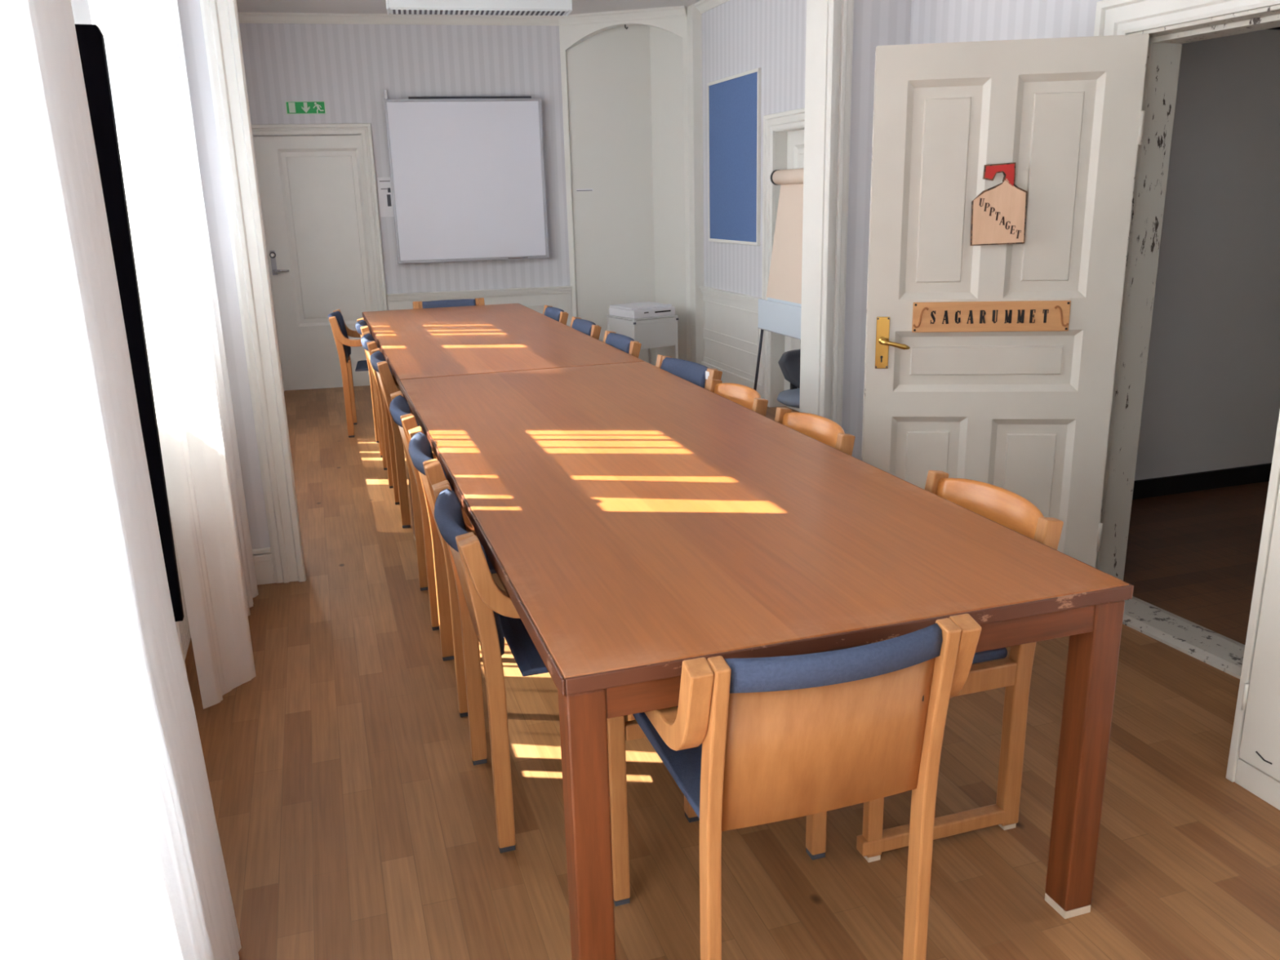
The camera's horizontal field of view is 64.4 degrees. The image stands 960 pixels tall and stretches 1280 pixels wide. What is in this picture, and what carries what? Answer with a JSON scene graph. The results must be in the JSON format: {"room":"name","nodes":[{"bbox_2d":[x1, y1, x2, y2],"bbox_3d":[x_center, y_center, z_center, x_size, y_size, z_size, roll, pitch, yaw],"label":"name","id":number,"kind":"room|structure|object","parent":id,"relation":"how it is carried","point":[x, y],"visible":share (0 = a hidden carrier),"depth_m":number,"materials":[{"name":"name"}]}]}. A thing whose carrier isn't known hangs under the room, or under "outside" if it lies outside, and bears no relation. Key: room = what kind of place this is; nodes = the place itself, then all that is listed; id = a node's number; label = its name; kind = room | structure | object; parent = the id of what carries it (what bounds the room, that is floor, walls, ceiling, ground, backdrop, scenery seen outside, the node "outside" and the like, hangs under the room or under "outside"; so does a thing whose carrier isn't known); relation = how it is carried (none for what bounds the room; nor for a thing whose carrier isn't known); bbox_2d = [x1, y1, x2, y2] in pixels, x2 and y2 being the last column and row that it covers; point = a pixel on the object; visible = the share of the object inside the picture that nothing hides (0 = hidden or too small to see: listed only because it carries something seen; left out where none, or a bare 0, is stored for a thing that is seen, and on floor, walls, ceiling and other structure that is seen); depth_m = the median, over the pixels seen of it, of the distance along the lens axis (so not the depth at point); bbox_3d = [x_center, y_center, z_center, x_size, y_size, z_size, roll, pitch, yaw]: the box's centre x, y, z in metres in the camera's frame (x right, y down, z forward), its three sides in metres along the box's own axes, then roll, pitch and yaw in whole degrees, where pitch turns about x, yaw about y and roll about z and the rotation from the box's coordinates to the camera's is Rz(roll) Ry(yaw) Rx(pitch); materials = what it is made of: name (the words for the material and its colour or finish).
{"room":"meeting room","nodes":[
{"label":"meeting room","id":0,"kind":"room"},
{"bbox_2d":[70,0,164,469],"bbox_3d":[-1.720,-0.747,3.004,0.250,2.820,10.900,-6,16,-17],"label":"wall","id":1,"kind":"structure","parent":0,"point":[81,10],"depth_m":3.22,"materials":[{"name":"paint"}]},
{"bbox_2d":[74,23,183,622],"bbox_3d":[-1.307,-0.330,2.520,0.172,1.475,0.030,-6,16,-17],"label":"wall panel","id":2,"kind":"object","parent":1,"relation":"attached to","point":[91,41],"visible":0.4,"depth_m":2.47,"materials":[{"name":"black"}]},
{"bbox_2d":[239,22,656,365],"bbox_3d":[-1.549,-2.208,8.214,3.370,2.820,0.141,-5,16,-12],"label":"wall","id":3,"kind":"structure","parent":0,"point":[348,68],"depth_m":8.12,"materials":[{"name":"paint"}]},
{"bbox_2d":[284,101,326,114],"bbox_3d":[-2.541,-2.831,7.732,0.290,0.094,0.015,-5,16,-12],"label":"exit sign","id":4,"kind":"object","parent":3,"relation":"attached to","point":[291,107],"visible":1,"depth_m":7.73,"materials":[{"name":"green plastic"}]},
{"bbox_2d":[253,135,377,391],"bbox_3d":[-2.522,-1.695,8.055,0.790,1.955,0.101,-5,16,-12],"label":"door","id":5,"kind":"structure","parent":3,"relation":"in","point":[313,188],"depth_m":8.03,"materials":[{"name":"white paint"}]},
{"bbox_2d":[251,123,387,390],"bbox_3d":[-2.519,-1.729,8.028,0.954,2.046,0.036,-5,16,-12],"label":"trim","id":6,"kind":"structure","parent":3,"relation":"attached to","point":[365,129],"depth_m":7.91,"materials":[{"name":"white paint"}]},
{"bbox_2d":[377,177,394,217],"bbox_3d":[-2.008,-2.232,8.025,0.104,0.300,0.005,-5,16,-12],"label":"notice sheet","id":7,"kind":"object","parent":3,"relation":"attached to","point":[384,189],"visible":1,"depth_m":8.02,"materials":[{"name":"white paper"}]},
{"bbox_2d":[237,12,560,26],"bbox_3d":[-1.908,-3.480,7.678,2.660,0.065,0.060,-5,16,-12],"label":"trim","id":8,"kind":"structure","parent":3,"relation":"attached to","point":[243,17],"depth_m":7.68,"materials":[{"name":"white paint"}]},
{"bbox_2d":[383,89,549,263],"bbox_3d":[-1.361,-2.412,8.083,1.210,1.307,0.084,-5,16,-12],"label":"whiteboard","id":9,"kind":"object","parent":3,"relation":"attached to","point":[468,173],"visible":1,"depth_m":8.05,"materials":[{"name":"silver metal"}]},
{"bbox_2d":[386,285,572,326],"bbox_3d":[-1.301,-1.203,8.451,1.505,0.744,0.040,-5,16,-12],"label":"trim","id":10,"kind":"structure","parent":3,"relation":"attached to","point":[535,299],"depth_m":8.41,"materials":[{"name":"white paint"}]},
{"bbox_2d":[576,188,593,191],"bbox_3d":[-0.453,-2.380,8.345,0.140,0.018,0.002,-5,16,-12],"label":"label strip","id":11,"kind":"object","parent":3,"relation":"attached to","point":[581,189],"visible":1,"depth_m":8.35,"materials":[{"name":"white paper"}]},
{"bbox_2d":[236,0,701,14],"bbox_3d":[0.010,-2.348,3.143,4.100,0.100,10.900,-6,16,-17],"label":"ceiling","id":12,"kind":"structure","parent":0,"point":[362,6],"depth_m":7.39,"materials":[{"name":"grey paint"}]},
{"bbox_2d":[386,0,572,16],"bbox_3d":[-1.103,-3.277,6.985,1.250,0.124,0.225,-5,16,-11],"label":"ceiling lamp","id":13,"kind":"object","parent":12,"relation":"attached to","point":[502,7],"visible":1,"depth_m":6.93,"materials":[{"name":"white plastic"}]},
{"bbox_2d":[390,8,568,15],"bbox_3d":[-1.103,-3.224,7.007,1.200,0.008,0.178,-5,16,-11],"label":"grille","id":14,"kind":"object","parent":13,"relation":"attached to","point":[502,11],"depth_m":6.98,"materials":[{"name":"white plastic"}]},
{"bbox_2d":[177,0,911,554],"bbox_3d":[-0.041,-1.116,4.164,3.685,2.820,0.200,-5,16,-14],"label":"wall","id":15,"kind":"structure","parent":0,"point":[876,23],"depth_m":4.03,"materials":[{"name":"paint"}]},
{"bbox_2d":[199,0,306,582],"bbox_3d":[-1.434,-0.820,3.737,0.118,2.550,0.034,-5,16,-14],"label":"trim","id":16,"kind":"structure","parent":15,"relation":"attached to","point":[220,24],"depth_m":3.75,"materials":[{"name":"white paint"}]},
{"bbox_2d":[252,546,275,585],"bbox_3d":[-1.610,0.354,4.013,0.308,0.150,0.024,-5,16,-14],"label":"baseboard","id":17,"kind":"structure","parent":15,"relation":"attached to","point":[263,562],"depth_m":4.04,"materials":[{"name":"white paint"}]},
{"bbox_2d":[235,0,828,560],"bbox_3d":[-0.338,-0.909,4.141,2.256,2.450,0.205,-5,16,-14],"label":"trim","id":18,"kind":"structure","parent":15,"relation":"attached to","point":[817,11],"depth_m":4.35,"materials":[{"name":"white paint"}]},
{"bbox_2d":[819,0,853,426],"bbox_3d":[0.831,-1.037,4.302,0.105,2.550,0.034,-6,16,-17],"label":"trim","id":19,"kind":"structure","parent":15,"relation":"attached to","point":[841,12],"depth_m":4.26,"materials":[{"name":"white paint"}]},
{"bbox_2d":[559,8,691,361],"bbox_3d":[-0.090,-2.253,8.239,1.040,2.820,0.090,3,16,16],"label":"wall","id":20,"kind":"structure","parent":0,"point":[570,36],"depth_m":8.04,"materials":[{"name":"white paint"}]},
{"bbox_2d":[557,5,686,26],"bbox_3d":[-0.152,-3.560,7.800,1.028,0.065,0.060,3,16,16],"label":"trim","id":21,"kind":"structure","parent":20,"relation":"attached to","point":[677,11],"depth_m":7.79,"materials":[{"name":"white paint"}]},
{"bbox_2d":[649,26,686,359],"bbox_3d":[0.326,-2.276,8.282,0.100,2.820,0.601,-12,19,-34],"label":"wall","id":22,"kind":"structure","parent":0,"point":[666,53],"depth_m":8.27,"materials":[{"name":"white paint"}]},
{"bbox_2d":[185,385,1279,959],"bbox_3d":[1.178,0.340,4.257,6.400,0.106,10.900,-6,16,-17],"label":"floor","id":23,"kind":"structure","parent":0,"point":[354,814],"depth_m":2.50,"materials":[{"name":"brown wood"}]},
{"bbox_2d":[164,473,191,677],"bbox_3d":[-1.459,0.327,3.215,0.142,0.625,0.926,-6,16,-17],"label":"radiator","id":24,"kind":"object","parent":23,"relation":"on","point":[183,629],"visible":0.12,"depth_m":3.02,"materials":[{"name":"white metal"}]},
{"bbox_2d":[328,309,368,437],"bbox_3d":[-1.727,-0.720,6.700,0.556,0.778,0.504,-5,16,-12],"label":"armchair","id":25,"kind":"object","parent":23,"relation":"on","point":[340,331],"visible":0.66,"depth_m":6.50,"materials":[{"name":"brown wood"}]},
{"bbox_2d":[328,311,351,362],"bbox_3d":[-1.950,-0.928,6.591,0.111,0.299,0.372,-5,16,-12],"label":"cushion","id":26,"kind":"object","parent":25,"relation":"on","point":[344,351],"depth_m":6.51,"materials":[{"name":"blue fabric"}]},
{"bbox_2d":[355,317,382,457],"bbox_3d":[-1.405,-0.582,6.176,0.556,0.778,0.504,-6,16,-17],"label":"armchair","id":27,"kind":"object","parent":23,"relation":"on","point":[362,326],"visible":0.26,"depth_m":6.06,"materials":[{"name":"brown wood"}]},
{"bbox_2d":[355,320,372,334],"bbox_3d":[-1.622,-0.785,6.050,0.111,0.299,0.372,-6,16,-17],"label":"cushion","id":28,"kind":"object","parent":27,"relation":"on","point":[361,323],"depth_m":5.96,"materials":[{"name":"blue fabric"}]},
{"bbox_2d":[360,330,393,488],"bbox_3d":[-1.192,-0.405,5.523,0.556,0.778,0.504,-6,16,-17],"label":"armchair","id":29,"kind":"object","parent":23,"relation":"on","point":[368,343],"visible":0.3,"depth_m":5.34,"materials":[{"name":"brown wood"}]},
{"bbox_2d":[360,333,378,351],"bbox_3d":[-1.410,-0.608,5.396,0.111,0.299,0.372,-6,16,-17],"label":"cushion","id":30,"kind":"object","parent":29,"relation":"on","point":[366,338],"depth_m":5.34,"materials":[{"name":"blue fabric"}]},
{"bbox_2d":[369,347,410,528],"bbox_3d":[-0.970,-0.226,4.862,0.556,0.778,0.504,-6,16,-17],"label":"armchair","id":31,"kind":"object","parent":23,"relation":"on","point":[388,383],"visible":0.41,"depth_m":4.65,"materials":[{"name":"brown wood"}]},
{"bbox_2d":[369,350,393,377],"bbox_3d":[-1.188,-0.429,4.735,0.111,0.299,0.372,-6,16,-17],"label":"cushion","id":32,"kind":"object","parent":31,"relation":"on","point":[377,357],"depth_m":4.67,"materials":[{"name":"blue fabric"}]},
{"bbox_2d":[389,391,461,631],"bbox_3d":[-0.599,0.081,3.730,0.556,0.778,0.504,-6,16,-17],"label":"armchair","id":33,"kind":"object","parent":23,"relation":"on","point":[399,409],"visible":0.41,"depth_m":3.56,"materials":[{"name":"brown wood"}]},
{"bbox_2d":[389,395,419,427],"bbox_3d":[-0.817,-0.122,3.603,0.111,0.299,0.372,-6,16,-17],"label":"cushion","id":34,"kind":"object","parent":33,"relation":"on","point":[399,406],"depth_m":3.56,"materials":[{"name":"blue fabric"}]},
{"bbox_2d":[412,297,484,309],"bbox_3d":[-1.283,-0.853,7.132,0.504,0.778,0.556,-6,16,-17],"label":"armchair","id":35,"kind":"object","parent":23,"relation":"on","point":[477,301],"visible":0.24,"depth_m":7.25,"materials":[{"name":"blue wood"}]},
{"bbox_2d":[422,298,475,308],"bbox_3d":[-1.357,-1.135,7.273,0.372,0.299,0.111,-6,16,-17],"label":"cushion","id":36,"kind":"object","parent":35,"relation":"on","point":[464,302],"depth_m":7.25,"materials":[{"name":"blue fabric"}]},
{"bbox_2d":[408,426,496,717],"bbox_3d":[-0.395,0.245,3.124,0.556,0.778,0.504,-6,16,-17],"label":"armchair","id":37,"kind":"object","parent":23,"relation":"on","point":[431,471],"visible":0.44,"depth_m":2.96,"materials":[{"name":"brown wood"}]},
{"bbox_2d":[408,431,447,479],"bbox_3d":[-0.613,0.041,2.997,0.111,0.299,0.372,-6,16,-17],"label":"cushion","id":38,"kind":"object","parent":37,"relation":"on","point":[420,450],"depth_m":2.95,"materials":[{"name":"blue fabric"}]},
{"bbox_2d":[362,302,644,540],"bbox_3d":[-0.941,-0.502,5.936,1.103,0.730,2.962,-6,16,-17],"label":"conference table","id":39,"kind":"object","parent":23,"relation":"on","point":[460,340],"visible":0.52,"depth_m":5.36,"materials":[{"name":"brown wood"}]},
{"bbox_2d":[542,305,568,324],"bbox_3d":[-0.750,-0.694,6.515,0.556,0.778,0.504,-6,16,-17],"label":"armchair","id":40,"kind":"object","parent":23,"relation":"on","point":[557,314],"visible":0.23,"depth_m":6.49,"materials":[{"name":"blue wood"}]},
{"bbox_2d":[543,306,564,321],"bbox_3d":[-0.544,-0.944,6.515,0.111,0.299,0.372,-6,16,-17],"label":"cushion","id":41,"kind":"object","parent":40,"relation":"on","point":[551,312],"depth_m":6.55,"materials":[{"name":"blue fabric"}]},
{"bbox_2d":[431,480,699,853],"bbox_3d":[-0.193,0.413,2.502,0.556,0.778,0.504,-6,16,-17],"label":"armchair","id":42,"kind":"object","parent":23,"relation":"on","point":[489,616],"visible":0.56,"depth_m":2.30,"materials":[{"name":"brown wood"}]},
{"bbox_2d":[434,488,504,655],"bbox_3d":[-0.411,0.210,2.375,0.111,0.299,0.372,-6,16,-17],"label":"cushion","id":43,"kind":"object","parent":42,"relation":"on","point":[448,515],"depth_m":2.32,"materials":[{"name":"blue fabric"}]},
{"bbox_2d":[569,316,601,339],"bbox_3d":[-0.522,-0.507,5.825,0.556,0.778,0.504,-6,16,-17],"label":"armchair","id":44,"kind":"object","parent":23,"relation":"on","point":[588,327],"visible":0.2,"depth_m":5.79,"materials":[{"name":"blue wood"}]},
{"bbox_2d":[571,318,595,335],"bbox_3d":[-0.316,-0.757,5.826,0.111,0.299,0.372,-6,16,-17],"label":"cushion","id":45,"kind":"object","parent":44,"relation":"on","point":[584,326],"depth_m":5.85,"materials":[{"name":"blue fabric"}]},
{"bbox_2d":[603,330,641,358],"bbox_3d":[-0.303,-0.328,5.163,0.556,0.778,0.504,-6,16,-17],"label":"armchair","id":46,"kind":"object","parent":23,"relation":"on","point":[625,344],"visible":0.21,"depth_m":5.13,"materials":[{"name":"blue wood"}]},
{"bbox_2d":[604,332,634,353],"bbox_3d":[-0.097,-0.578,5.164,0.111,0.299,0.372,-6,16,-17],"label":"cushion","id":47,"kind":"object","parent":46,"relation":"on","point":[621,342],"depth_m":5.18,"materials":[{"name":"blue fabric"}]},
{"bbox_2d":[606,314,678,364],"bbox_3d":[0.023,-1.056,8.182,0.418,0.540,0.419,-11,18,-31],"label":"stand","id":48,"kind":"object","parent":23,"relation":"on","point":[651,332],"visible":0.61,"depth_m":7.99,"materials":[{"name":"white metal"}]},
{"bbox_2d":[608,301,675,318],"bbox_3d":[0.015,-1.355,8.098,0.390,0.080,0.376,-11,18,-31],"label":"printer","id":49,"kind":"object","parent":48,"relation":"on","point":[640,309],"visible":1,"depth_m":7.99,"materials":[{"name":"white plastic"}]},
{"bbox_2d":[655,354,722,390],"bbox_3d":[0.001,-0.092,4.290,0.556,0.778,0.504,-9,17,-24],"label":"armchair","id":50,"kind":"object","parent":23,"relation":"on","point":[700,375],"visible":0.16,"depth_m":4.28,"materials":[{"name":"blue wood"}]},
{"bbox_2d":[660,357,708,388],"bbox_3d":[0.196,-0.349,4.318,0.111,0.299,0.372,-9,17,-24],"label":"cushion","id":51,"kind":"object","parent":50,"relation":"on","point":[695,373],"depth_m":4.30,"materials":[{"name":"blue fabric"}]},
{"bbox_2d":[707,378,768,416],"bbox_3d":[0.189,0.043,3.828,0.502,0.758,0.460,-6,16,-17],"label":"chair","id":52,"kind":"object","parent":23,"relation":"on","point":[747,397],"visible":0.15,"depth_m":3.85,"materials":[{"name":"orange wood"}]},
{"bbox_2d":[399,361,1133,959],"bbox_3d":[-0.039,0.236,3.210,1.103,0.730,2.962,-6,16,-17],"label":"conference table","id":53,"kind":"object","parent":23,"relation":"on","point":[637,520],"visible":0.88,"depth_m":2.09,"materials":[{"name":"brown wood"}]},
{"bbox_2d":[753,168,803,391],"bbox_3d":[0.957,-1.116,6.345,0.220,1.587,0.820,-6,16,-17],"label":"flip chart","id":54,"kind":"object","parent":23,"relation":"on","point":[780,313],"visible":0.56,"depth_m":6.34,"materials":[{"name":"beige paper"}]},
{"bbox_2d":[758,298,801,338],"bbox_3d":[0.881,-1.008,6.349,0.015,0.190,0.670,-6,16,-17],"label":"tray","id":55,"kind":"object","parent":54,"relation":"on","point":[780,318],"depth_m":6.35,"materials":[{"name":"white"}]},
{"bbox_2d":[777,349,800,408],"bbox_3d":[0.960,-0.340,5.336,0.551,0.644,0.529,-13,19,-36],"label":"swivel chair","id":56,"kind":"object","parent":23,"relation":"on","point":[788,362],"visible":0.2,"depth_m":5.32,"materials":[{"name":"blue fabric"}]},
{"bbox_2d":[606,613,981,959],"bbox_3d":[0.247,0.566,1.913,0.504,0.778,0.556,-6,16,-17],"label":"armchair","id":57,"kind":"object","parent":23,"relation":"on","point":[747,742],"visible":0.77,"depth_m":1.65,"materials":[{"name":"brown wood"}]},
{"bbox_2d":[724,622,942,693],"bbox_3d":[0.308,0.395,1.645,0.372,0.299,0.111,-6,16,-17],"label":"cushion","id":58,"kind":"object","parent":57,"relation":"on","point":[912,662],"depth_m":1.57,"materials":[{"name":"blue fabric"}]},
{"bbox_2d":[774,407,855,455],"bbox_3d":[0.378,0.193,3.273,0.502,0.758,0.460,-6,16,-17],"label":"chair","id":59,"kind":"object","parent":23,"relation":"on","point":[823,429],"visible":0.15,"depth_m":3.28,"materials":[{"name":"orange wood"}]},
{"bbox_2d":[856,470,1063,862],"bbox_3d":[0.658,0.414,2.458,0.502,0.758,0.460,-6,16,-17],"label":"chair","id":60,"kind":"object","parent":23,"relation":"on","point":[1004,507],"visible":0.31,"depth_m":2.32,"materials":[{"name":"brown wood"}]},
{"bbox_2d":[1226,410,1279,809],"bbox_3d":[1.839,-0.074,1.786,0.470,2.000,1.250,-6,16,-17],"label":"storage cabinet","id":61,"kind":"object","parent":23,"relation":"on","point":[1254,757],"visible":1,"depth_m":2.43,"materials":[{"name":"white paint"}]},
{"bbox_2d":[702,0,806,297],"bbox_3d":[1.077,-1.771,6.404,0.120,2.820,3.640,-6,16,-17],"label":"wall","id":62,"kind":"structure","parent":0,"point":[739,36],"depth_m":6.99,"materials":[{"name":"paper"}]},
{"bbox_2d":[686,4,703,364],"bbox_3d":[0.443,-2.204,8.012,0.075,2.819,0.120,-6,16,-17],"label":"trim","id":63,"kind":"structure","parent":62,"relation":"attached to","point":[694,15],"depth_m":7.92,"materials":[{"name":"white paint"}]},
{"bbox_2d":[693,0,729,13],"bbox_3d":[0.950,-3.093,6.025,0.060,0.065,3.600,-6,16,-17],"label":"trim","id":64,"kind":"structure","parent":62,"relation":"attached to","point":[703,6],"depth_m":7.41,"materials":[{"name":"white paint"}]},
{"bbox_2d":[699,285,761,398],"bbox_3d":[0.669,-1.057,7.740,0.040,0.746,1.290,-6,16,-17],"label":"trim","id":65,"kind":"structure","parent":62,"relation":"attached to","point":[731,331],"depth_m":7.68,"materials":[{"name":"white paint"}]},
{"bbox_2d":[707,67,761,245],"bbox_3d":[0.668,-2.293,7.318,0.024,1.150,0.924,-6,16,-17],"label":"pinboard","id":66,"kind":"object","parent":62,"relation":"attached to","point":[734,102],"visible":1,"depth_m":7.26,"materials":[{"name":"blue fabric"}]},
{"bbox_2d":[761,107,804,407],"bbox_3d":[1.041,-1.319,6.416,0.036,1.945,1.230,-6,16,-17],"label":"trim","id":67,"kind":"structure","parent":62,"relation":"attached to","point":[795,118],"depth_m":6.82,"materials":[{"name":"white paint"}]},
{"bbox_2d":[772,126,804,407],"bbox_3d":[1.129,-1.331,6.442,0.150,1.950,1.220,-6,16,-17],"label":"trim","id":68,"kind":"structure","parent":62,"relation":"attached to","point":[780,136],"depth_m":7.01,"materials":[{"name":"white paint"}]},
{"bbox_2d":[783,128,804,411],"bbox_3d":[1.139,-1.280,6.459,0.093,1.830,1.010,-6,16,-17],"label":"door","id":69,"kind":"structure","parent":62,"relation":"in","point":[795,140],"depth_m":6.65,"materials":[{"name":"white paint"}]},
{"bbox_2d":[910,0,1279,44],"bbox_3d":[2.258,-0.504,1.760,0.200,2.820,5.869,-7,17,-20],"label":"wall","id":70,"kind":"structure","parent":0,"point":[932,21],"depth_m":3.70,"materials":[{"name":"paper"}]},
{"bbox_2d":[861,34,1149,568],"bbox_3d":[1.179,-0.462,3.398,0.826,1.872,0.094,1,16,7],"label":"door","id":71,"kind":"structure","parent":70,"relation":"in","point":[1027,415],"depth_m":3.34,"materials":[{"name":"white paint"}]},
{"bbox_2d":[911,300,1071,332],"bbox_3d":[1.165,-0.543,3.380,0.504,0.100,0.013,1,16,7],"label":"name plate","id":72,"kind":"object","parent":71,"relation":"attached to","point":[1038,315],"visible":1,"depth_m":3.38,"materials":[{"name":"brown wood"}]},
{"bbox_2d":[969,162,1026,245],"bbox_3d":[1.159,-0.889,3.279,0.173,0.256,0.014,1,16,7],"label":"tag","id":73,"kind":"object","parent":71,"relation":"attached to","point":[998,213],"visible":1,"depth_m":3.28,"materials":[{"name":"brown wood"}]},
{"bbox_2d":[1122,595,1244,679],"bbox_3d":[1.826,0.524,3.323,0.200,0.022,0.886,-7,17,-20],"label":"threshold","id":74,"kind":"object","parent":70,"relation":"attached to","point":[1220,651],"depth_m":3.34,"materials":[{"name":"paint"}]},
{"bbox_2d":[1093,0,1279,35],"bbox_3d":[1.690,-0.422,3.015,0.036,2.015,1.106,-7,17,-20],"label":"trim","id":75,"kind":"structure","parent":70,"relation":"attached to","point":[1113,17],"depth_m":3.05,"materials":[{"name":"white paint"}]},
{"bbox_2d":[1095,4,1279,580],"bbox_3d":[1.802,-0.383,3.070,0.200,1.905,0.887,-7,17,-20],"label":"trim","id":76,"kind":"structure","parent":70,"relation":"attached to","point":[1165,43],"depth_m":3.38,"materials":[{"name":"white paint"}]},
{"bbox_2d":[1133,29,1279,480],"bbox_3d":[2.765,-1.175,4.709,2.800,2.500,0.120,-6,16,-17],"label":"wall","id":77,"kind":"structure","parent":0,"point":[1211,398],"depth_m":4.67,"materials":[{"name":"white paint"}]},
{"bbox_2d":[1132,462,1271,499],"bbox_3d":[2.769,0.004,4.956,2.700,0.095,0.015,-6,16,-17],"label":"baseboard","id":78,"kind":"structure","parent":77,"relation":"attached to","point":[1201,481],"depth_m":4.93,"materials":[{"name":"black"}]},
{"bbox_2d":[1267,26,1279,30],"bbox_3d":[2.718,-1.962,4.404,2.700,0.018,0.020,-6,16,-17],"label":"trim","id":79,"kind":"structure","parent":77,"relation":"attached to","point":[1277,28],"depth_m":4.41,"materials":[{"name":"black"}]},
{"bbox_3d":[-0.732,-1.235,0.382,0.232,0.024,2.120,-6,16,-17],"label":"curtain rod","id":80,"kind":"object","parent":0,"visible":0},
{"bbox_2d":[0,0,241,959],"bbox_3d":[-0.542,-0.005,0.726,0.096,2.534,2.171,-6,16,-17],"label":"window curtain","id":81,"kind":"object","parent":80,"relation":"hanging from","point":[110,846],"visible":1,"depth_m":1.17,"materials":[{"name":"white fabric"}]},
{"bbox_3d":[-1.444,-1.818,2.534,0.232,0.024,1.560,-6,16,-17],"label":"curtain rod","id":82,"kind":"object","parent":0,"visible":0},
{"bbox_2d":[88,0,258,709],"bbox_3d":[-1.373,-0.640,3.059,0.138,2.526,1.147,-6,16,-17],"label":"window curtain","id":83,"kind":"object","parent":82,"relation":"hanging from","point":[143,38],"visible":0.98,"depth_m":2.83,"materials":[{"name":"white fabric"}]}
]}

